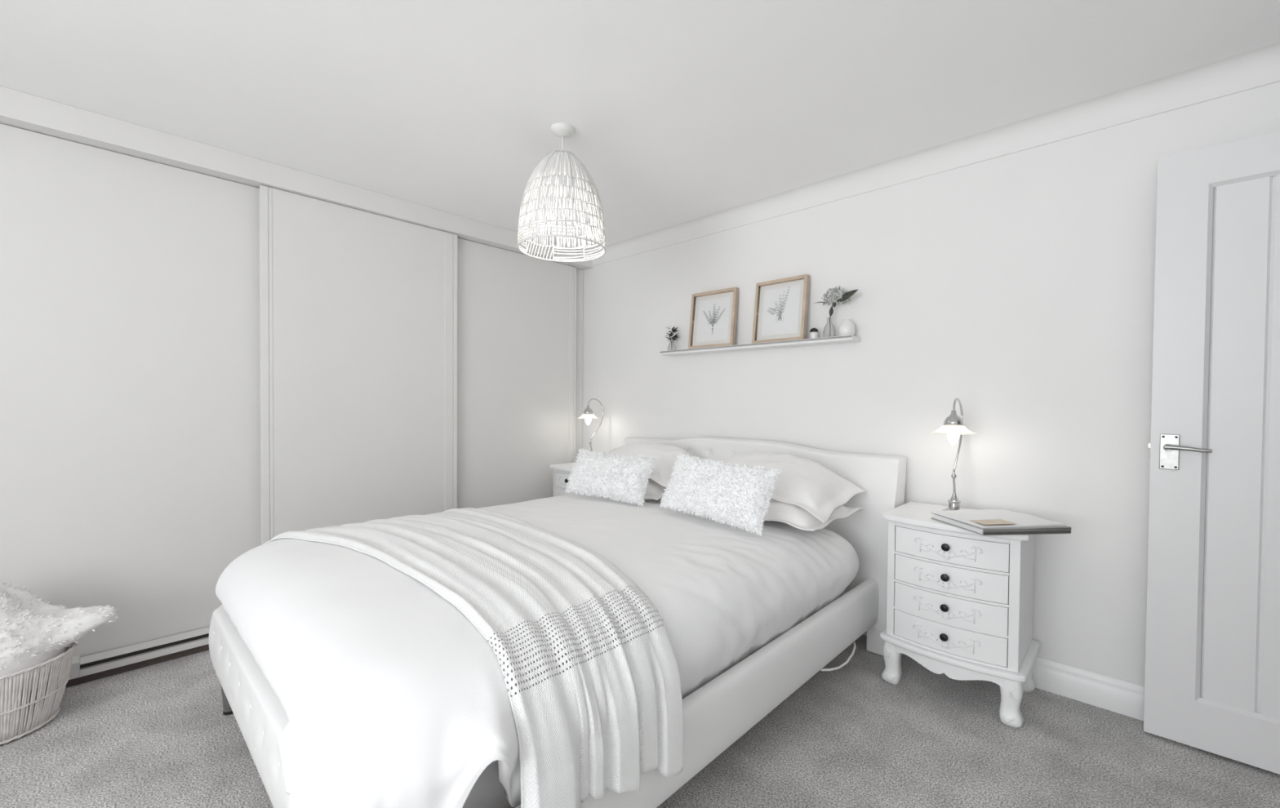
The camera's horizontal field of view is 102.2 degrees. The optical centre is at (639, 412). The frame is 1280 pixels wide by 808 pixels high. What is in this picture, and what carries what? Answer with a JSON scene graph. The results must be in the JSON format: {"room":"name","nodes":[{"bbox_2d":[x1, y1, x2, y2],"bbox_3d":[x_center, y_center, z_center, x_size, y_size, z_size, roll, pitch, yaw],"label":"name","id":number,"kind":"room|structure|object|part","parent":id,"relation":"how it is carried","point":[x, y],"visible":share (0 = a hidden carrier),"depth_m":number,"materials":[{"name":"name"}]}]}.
{"room":"bedroom","nodes":[
{"label":"bedroom","id":0,"kind":"room"},
{"bbox_2d":[0,0,1279,250],"bbox_3d":[-0.416,-1.216,0.692,5.800,0.100,5.085,1,1,44],"label":"ceiling","id":1,"kind":"structure","parent":0,"point":[678,111],"depth_m":1.82,"materials":[{"name":"white paint"}]},
{"bbox_2d":[517,122,605,262],"bbox_3d":[-0.326,-0.936,2.176,0.369,0.508,0.369,0,1,1],"label":"pendant light","id":2,"kind":"object","parent":1,"relation":"hanging from","point":[562,172],"visible":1,"depth_m":2.08,"materials":[{"name":"white wicker"}]},
{"bbox_3d":[-0.326,-0.940,2.176,0.066,0.130,0.066,1,1,44],"label":"bulb","id":3,"kind":"part","parent":2,"relation":"part of","materials":[{"name":"white glass"}]},
{"bbox_3d":[-0.325,-1.121,2.173,0.006,0.080,0.006,1,1,21],"label":"cord","id":4,"kind":"part","parent":2,"relation":"part of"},
{"bbox_2d":[0,634,1279,807],"bbox_3d":[-0.434,1.174,0.734,5.800,0.080,4.845,1,1,44],"label":"floor","id":5,"kind":"structure","parent":0,"point":[157,735],"depth_m":1.68,"materials":[{"name":"grey carpet"}]},
{"bbox_2d":[0,640,79,745],"bbox_3d":[-2.232,0.975,1.780,0.407,0.247,0.408,1,1,44],"label":"wicker basket","id":6,"kind":"object","parent":5,"relation":"on","point":[21,714],"visible":0.88,"depth_m":1.75,"materials":[{"name":"white wicker"}]},
{"bbox_2d":[17,705,43,733],"bbox_3d":[-2.232,1.094,1.781,0.276,0.008,0.276,1,1,44],"label":"basket","id":7,"kind":"object","parent":6,"relation":"on","point":[39,725],"depth_m":1.78,"materials":[{"name":"wicker"}]},
{"bbox_2d":[0,581,119,697],"bbox_3d":[-2.192,0.760,1.819,0.370,0.363,0.503,1,1,44],"label":"blanket","id":8,"kind":"object","parent":6,"relation":"in","point":[33,632],"visible":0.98,"depth_m":1.79,"materials":[{"name":"beige fur"}]},
{"bbox_2d":[0,85,592,687],"bbox_3d":[-2.276,-0.061,2.486,0.654,2.298,4.832,1,1,44],"label":"wardrobe","id":9,"kind":"object","parent":5,"relation":"on","point":[209,354],"visible":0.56,"depth_m":2.43,"materials":[{"name":"white wood"}]},
{"bbox_3d":[-2.803,-0.036,1.591,0.014,2.105,2.762,1,1,44],"label":"sliding door","id":10,"kind":"part","parent":9,"relation":"part of","materials":[{"name":"white wood"}]},
{"bbox_3d":[-1.499,-0.049,2.880,0.014,2.105,0.997,1,1,44],"label":"sliding door","id":11,"kind":"part","parent":9,"relation":"part of","materials":[{"name":"white wood"}]},
{"bbox_3d":[-0.864,-0.057,3.621,0.014,2.105,1.037,1,1,44],"label":"sliding door","id":12,"kind":"part","parent":9,"relation":"part of","materials":[{"name":"white wood"}]},
{"bbox_2d":[208,436,906,807],"bbox_3d":[-0.202,0.636,2.194,1.770,0.946,2.346,1,1,44],"label":"bed","id":13,"kind":"object","parent":5,"relation":"on","point":[719,713],"visible":0.33,"depth_m":1.73,"materials":[{"name":"white leather"}]},
{"bbox_3d":[-1.508,1.007,1.900,0.056,0.173,0.056,1,1,44],"label":"leg","id":14,"kind":"part","parent":13,"relation":"part of","materials":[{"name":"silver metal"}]},
{"bbox_3d":[-0.985,0.841,1.379,1.650,0.205,0.083,1,1,44],"label":"footboard","id":15,"kind":"part","parent":13,"relation":"part of","materials":[{"name":"white leather"}]},
{"bbox_2d":[462,760,512,807],"bbox_3d":[-0.270,0.710,2.125,1.414,0.289,1.770,1,1,44],"label":"mattress","id":16,"kind":"object","parent":13,"relation":"on","point":[487,792],"visible":0.02,"depth_m":1.06,"materials":[{"name":"grey fabric"}]},
{"bbox_2d":[215,493,858,807],"bbox_3d":[-0.299,0.618,2.063,1.686,0.338,2.104,1,1,44],"label":"duvet","id":17,"kind":"object","parent":16,"relation":"on","point":[390,696],"visible":0.61,"depth_m":1.30,"materials":[{"name":"white fabric"}]},
{"bbox_2d":[262,507,683,807],"bbox_3d":[-0.624,0.649,1.729,1.712,0.430,0.811,1,1,44],"label":"throw blanket","id":18,"kind":"object","parent":17,"relation":"on","point":[592,727],"visible":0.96,"depth_m":1.23,"materials":[{"name":"white fabric"}]},
{"bbox_2d":[564,447,656,506],"bbox_3d":[-0.164,0.320,2.612,0.511,0.250,0.166,1,1,35],"label":"fluffy cushion","id":19,"kind":"object","parent":17,"relation":"on","point":[615,477],"visible":1,"depth_m":2.55,"materials":[{"name":"white fur"}]},
{"bbox_2d":[565,478,667,500],"bbox_3d":[-0.022,0.384,2.970,0.700,0.115,0.460,1,1,42],"label":"pillow","id":20,"kind":"object","parent":17,"relation":"on","point":[653,491],"visible":0.12,"depth_m":2.68,"materials":[{"name":"white fabric"}]},
{"bbox_2d":[607,441,699,487],"bbox_3d":[0.028,0.280,3.012,0.721,0.206,0.454,1,1,44],"label":"pillow","id":21,"kind":"object","parent":20,"relation":"on","point":[665,455],"visible":0.34,"depth_m":2.84,"materials":[{"name":"white fabric"}]},
{"bbox_2d":[659,452,781,536],"bbox_3d":[0.304,0.324,2.142,0.169,0.271,0.562,0,1,-40],"label":"fluffy cushion","id":22,"kind":"object","parent":17,"relation":"on","point":[736,495],"visible":1,"depth_m":2.06,"materials":[{"name":"white fur"}]},
{"bbox_2d":[763,498,863,531],"bbox_3d":[0.582,0.403,2.379,0.460,0.110,0.700,-1,1,-45],"label":"pillow","id":23,"kind":"object","parent":17,"relation":"on","point":[795,516],"visible":0.34,"depth_m":2.12,"materials":[{"name":"white fabric"}]},
{"bbox_2d":[720,452,866,523],"bbox_3d":[0.609,0.314,2.451,0.741,0.235,0.456,1,1,43],"label":"pillow","id":24,"kind":"object","parent":23,"relation":"on","point":[806,484],"visible":0.62,"depth_m":2.24,"materials":[{"name":"white fabric"}]},
{"bbox_3d":[0.349,0.872,1.611,0.045,0.201,2.080,1,1,44],"label":"rail","id":25,"kind":"part","parent":13,"relation":"part of","materials":[{"name":"white leather"}]},
{"bbox_3d":[0.548,0.568,2.978,1.770,0.827,0.175,1,1,44],"label":"headboard","id":26,"kind":"part","parent":13,"relation":"part of","materials":[{"name":"white leather"}]},
{"bbox_2d":[820,641,856,671],"bbox_3d":[0.806,0.987,2.061,0.039,0.031,0.324,1,1,44],"label":"cable","id":27,"kind":"object","parent":13,"relation":"attached to","point":[854,642],"visible":0.96,"depth_m":2.03,"materials":[{"name":"white plastic"}]},
{"bbox_3d":[1.131,1.055,2.406,0.110,0.115,0.114,1,1,44],"label":"headboard leg","id":28,"kind":"part","parent":13,"relation":"part of","materials":[{"name":"white leather"}]},
{"bbox_2d":[550,462,585,496],"bbox_3d":[-0.360,0.733,3.675,0.495,0.700,0.433,1,1,44],"label":"nightstand","id":29,"kind":"object","parent":5,"relation":"on","point":[562,472],"visible":0.12,"depth_m":3.61,"materials":[{"name":"white paint"}]},
{"bbox_3d":[-0.475,0.479,3.548,0.381,0.102,0.040,1,1,44],"label":"drawer","id":30,"kind":"part","parent":29,"relation":"part of","materials":[{"name":"white paint"}]},
{"bbox_3d":[-0.476,0.594,3.550,0.381,0.102,0.040,1,1,44],"label":"drawer","id":31,"kind":"part","parent":29,"relation":"part of","materials":[{"name":"white paint"}]},
{"bbox_2d":[577,398,603,451],"bbox_3d":[-0.352,0.141,3.724,0.209,0.481,0.164,0,1,-15],"label":"table lamp","id":32,"kind":"object","parent":29,"relation":"on","point":[588,414],"visible":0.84,"depth_m":3.70,"materials":[{"name":"silver metal"}]},
{"bbox_3d":[-0.372,0.030,3.716,0.164,0.035,0.164,1,1,44],"label":"lamp shade","id":33,"kind":"part","parent":32,"relation":"part of","materials":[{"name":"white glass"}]},
{"bbox_3d":[-0.373,0.057,3.717,0.044,0.073,0.044,1,1,44],"label":"bulb","id":34,"kind":"part","parent":32,"relation":"part of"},
{"bbox_2d":[880,501,1039,728],"bbox_3d":[1.291,0.773,2.099,0.495,0.700,0.433,1,1,44],"label":"nightstand","id":35,"kind":"object","parent":5,"relation":"on","point":[960,602],"visible":1,"depth_m":1.94,"materials":[{"name":"white paint"}]},
{"bbox_3d":[1.045,1.032,2.139,0.074,0.176,0.081,1,1,44],"label":"leg","id":36,"kind":"part","parent":35,"relation":"part of","materials":[{"name":"white paint"}]},
{"bbox_3d":[1.151,0.851,1.954,0.029,0.029,0.029,1,1,44],"label":"knob","id":37,"kind":"part","parent":35,"relation":"part of","materials":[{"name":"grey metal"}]},
{"bbox_3d":[1.152,0.739,1.952,0.029,0.029,0.029,1,1,44],"label":"knob","id":38,"kind":"part","parent":35,"relation":"part of","materials":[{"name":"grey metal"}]},
{"bbox_3d":[1.153,0.624,1.950,0.029,0.029,0.029,1,1,44],"label":"knob","id":39,"kind":"part","parent":35,"relation":"part of","materials":[{"name":"grey metal"}]},
{"bbox_3d":[1.153,0.509,1.948,0.029,0.029,0.029,1,1,44],"label":"knob","id":40,"kind":"part","parent":35,"relation":"part of","materials":[{"name":"grey metal"}]},
{"bbox_3d":[1.173,0.861,1.977,0.381,0.102,0.040,1,1,44],"label":"drawer","id":41,"kind":"part","parent":35,"relation":"part of","materials":[{"name":"white paint"}]},
{"bbox_3d":[1.174,0.749,1.975,0.381,0.102,0.040,1,1,44],"label":"drawer","id":42,"kind":"part","parent":35,"relation":"part of","materials":[{"name":"white paint"}]},
{"bbox_3d":[1.175,0.634,1.973,0.381,0.102,0.040,1,1,44],"label":"drawer","id":43,"kind":"part","parent":35,"relation":"part of","materials":[{"name":"white paint"}]},
{"bbox_3d":[1.175,0.519,1.971,0.381,0.102,0.040,1,1,44],"label":"drawer","id":44,"kind":"part","parent":35,"relation":"part of","materials":[{"name":"white paint"}]},
{"bbox_2d":[930,397,977,511],"bbox_3d":[1.301,0.181,2.118,0.209,0.481,0.164,0,1,-15],"label":"table lamp","id":45,"kind":"object","parent":35,"relation":"on","point":[953,426],"visible":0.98,"depth_m":2.10,"materials":[{"name":"silver metal"}]},
{"bbox_3d":[1.280,0.098,2.111,0.044,0.073,0.044,1,1,44],"label":"bulb","id":46,"kind":"part","parent":45,"relation":"part of","materials":[{"name":"white glass"}]},
{"bbox_3d":[1.281,0.071,2.110,0.164,0.035,0.164,1,1,44],"label":"lamp shade","id":47,"kind":"part","parent":45,"relation":"part of","materials":[{"name":"white glass"}]},
{"bbox_3d":[1.292,0.935,2.104,0.495,0.023,0.426,1,1,44],"label":"moulding","id":48,"kind":"part","parent":35,"relation":"part of","materials":[{"name":"white paint"}]},
{"bbox_2d":[931,512,1071,535],"bbox_3d":[1.336,0.413,1.933,0.335,0.024,0.271,0,1,-6],"label":"book","id":49,"kind":"object","parent":35,"relation":"on","point":[1056,529],"visible":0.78,"depth_m":1.81,"materials":[{"name":"white paper"}]},
{"bbox_2d":[931,509,1065,528],"bbox_3d":[1.333,0.396,1.939,0.326,0.010,0.255,0,1,-8],"label":"magazine","id":50,"kind":"object","parent":49,"relation":"on","point":[983,518],"visible":1,"depth_m":1.91,"materials":[{"name":"white paper"}]},
{"bbox_3d":[1.260,0.392,1.845,0.130,0.001,0.070,0,1,-8],"label":"beige panel","id":51,"kind":"part","parent":50,"relation":"part of","materials":[{"name":"beige paper"}]},
{"bbox_3d":[1.336,1.039,1.861,0.074,0.176,0.081,1,1,44],"label":"leg","id":52,"kind":"part","parent":35,"relation":"part of","materials":[{"name":"white paint"}]},
{"bbox_3d":[1.558,1.037,2.093,0.074,0.176,0.074,1,1,44],"label":"leg","id":53,"kind":"part","parent":35,"relation":"part of","materials":[{"name":"white paint"}]},
{"bbox_2d":[582,81,1279,713],"bbox_3d":[1.290,-0.035,2.508,5.800,2.300,0.120,1,1,44],"label":"wall","id":54,"kind":"structure","parent":0,"point":[1018,287],"depth_m":2.24,"materials":[{"name":"white paint"}]},
{"bbox_2d":[659,334,861,355],"bbox_3d":[0.620,-0.376,2.986,1.250,0.023,0.110,1,1,44],"label":"ledge","id":55,"kind":"object","parent":54,"relation":"attached to","point":[843,339],"visible":1,"depth_m":2.85,"materials":[{"name":"white wood"}]},
{"bbox_2d":[666,325,678,351],"bbox_3d":[0.217,-0.479,3.384,0.111,0.168,0.086,1,1,44],"label":"bud vase","id":56,"kind":"object","parent":55,"relation":"on","point":[673,330],"visible":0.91,"depth_m":3.37,"materials":[{"name":"clear glass"}]},
{"bbox_2d":[688,287,738,348],"bbox_3d":[0.444,-0.566,3.158,0.322,0.355,0.068,1,1,42],"label":"framed print","id":57,"kind":"object","parent":55,"relation":"on","point":[713,321],"visible":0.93,"depth_m":3.16,"materials":[{"name":"brown wood"}]},
{"bbox_2d":[751,274,809,343],"bbox_3d":[0.770,-0.558,2.846,0.313,0.355,0.068,1,1,45],"label":"framed print","id":58,"kind":"object","parent":55,"relation":"on","point":[780,306],"visible":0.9,"depth_m":2.85,"materials":[{"name":"brown wood"}]},
{"bbox_2d":[809,328,817,338],"bbox_3d":[0.912,-0.409,2.709,0.043,0.064,0.043,1,1,44],"label":"lidded jar","id":59,"kind":"object","parent":55,"relation":"on","point":[814,331],"visible":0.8,"depth_m":2.69,"materials":[{"name":"white ceramic"}]},
{"bbox_3d":[0.912,-0.431,2.708,0.043,0.022,0.043,1,1,44],"label":"lid","id":60,"kind":"part","parent":59,"relation":"part of","materials":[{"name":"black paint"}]},
{"bbox_2d":[814,286,857,337],"bbox_3d":[0.992,-0.506,2.611,0.242,0.262,0.110,1,1,44],"label":"flower vase","id":61,"kind":"object","parent":55,"relation":"on","point":[846,295],"visible":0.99,"depth_m":2.61,"materials":[{"name":"clear glass"}]},
{"bbox_3d":[0.980,-0.474,2.638,0.007,0.185,0.028,0,1,-33],"label":"stem","id":62,"kind":"part","parent":61,"relation":"part of","materials":[{"name":"green plant"}]},
{"bbox_2d":[838,319,854,336],"bbox_3d":[1.036,-0.419,2.588,0.077,0.090,0.077,1,1,44],"label":"ceramic pot","id":63,"kind":"object","parent":55,"relation":"on","point":[846,327],"visible":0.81,"depth_m":2.56,"materials":[{"name":"white ceramic"}]},
{"bbox_2d":[586,42,1279,266],"bbox_3d":[0.773,-1.147,2.858,4.530,0.095,0.072,1,1,44],"label":"coving","id":64,"kind":"structure","parent":54,"relation":"attached to","point":[1260,67],"depth_m":2.16,"materials":[{"name":"white paint"}]},
{"bbox_2d":[862,631,1144,720],"bbox_3d":[1.032,1.049,2.672,3.820,0.124,0.016,1,1,44],"label":"baseboard","id":65,"kind":"structure","parent":54,"relation":"attached to","point":[1122,697],"depth_m":1.99,"materials":[{"name":"white wood"}]},
{"bbox_3d":[0.790,0.014,-0.447,0.100,2.300,4.845,1,1,44],"label":"wall","id":66,"kind":"structure","parent":0,"visible":0},
{"bbox_2d":[1143,130,1279,774],"bbox_3d":[2.047,0.130,1.525,0.779,1.991,0.090,1,1,44],"label":"door","id":67,"kind":"structure","parent":66,"relation":"in","point":[1212,636],"depth_m":1.69,"materials":[{"name":"white wood"}]},
{"bbox_3d":[1.815,0.121,1.714,0.110,0.024,0.044,1,1,44],"label":"lever handle","id":68,"kind":"part","parent":67,"relation":"part of","materials":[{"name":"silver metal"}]},
{"bbox_3d":[2.060,0.112,1.542,0.498,1.694,0.010,1,1,44],"label":"boarded panel","id":69,"kind":"part","parent":67,"relation":"part of","materials":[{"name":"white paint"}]}
]}

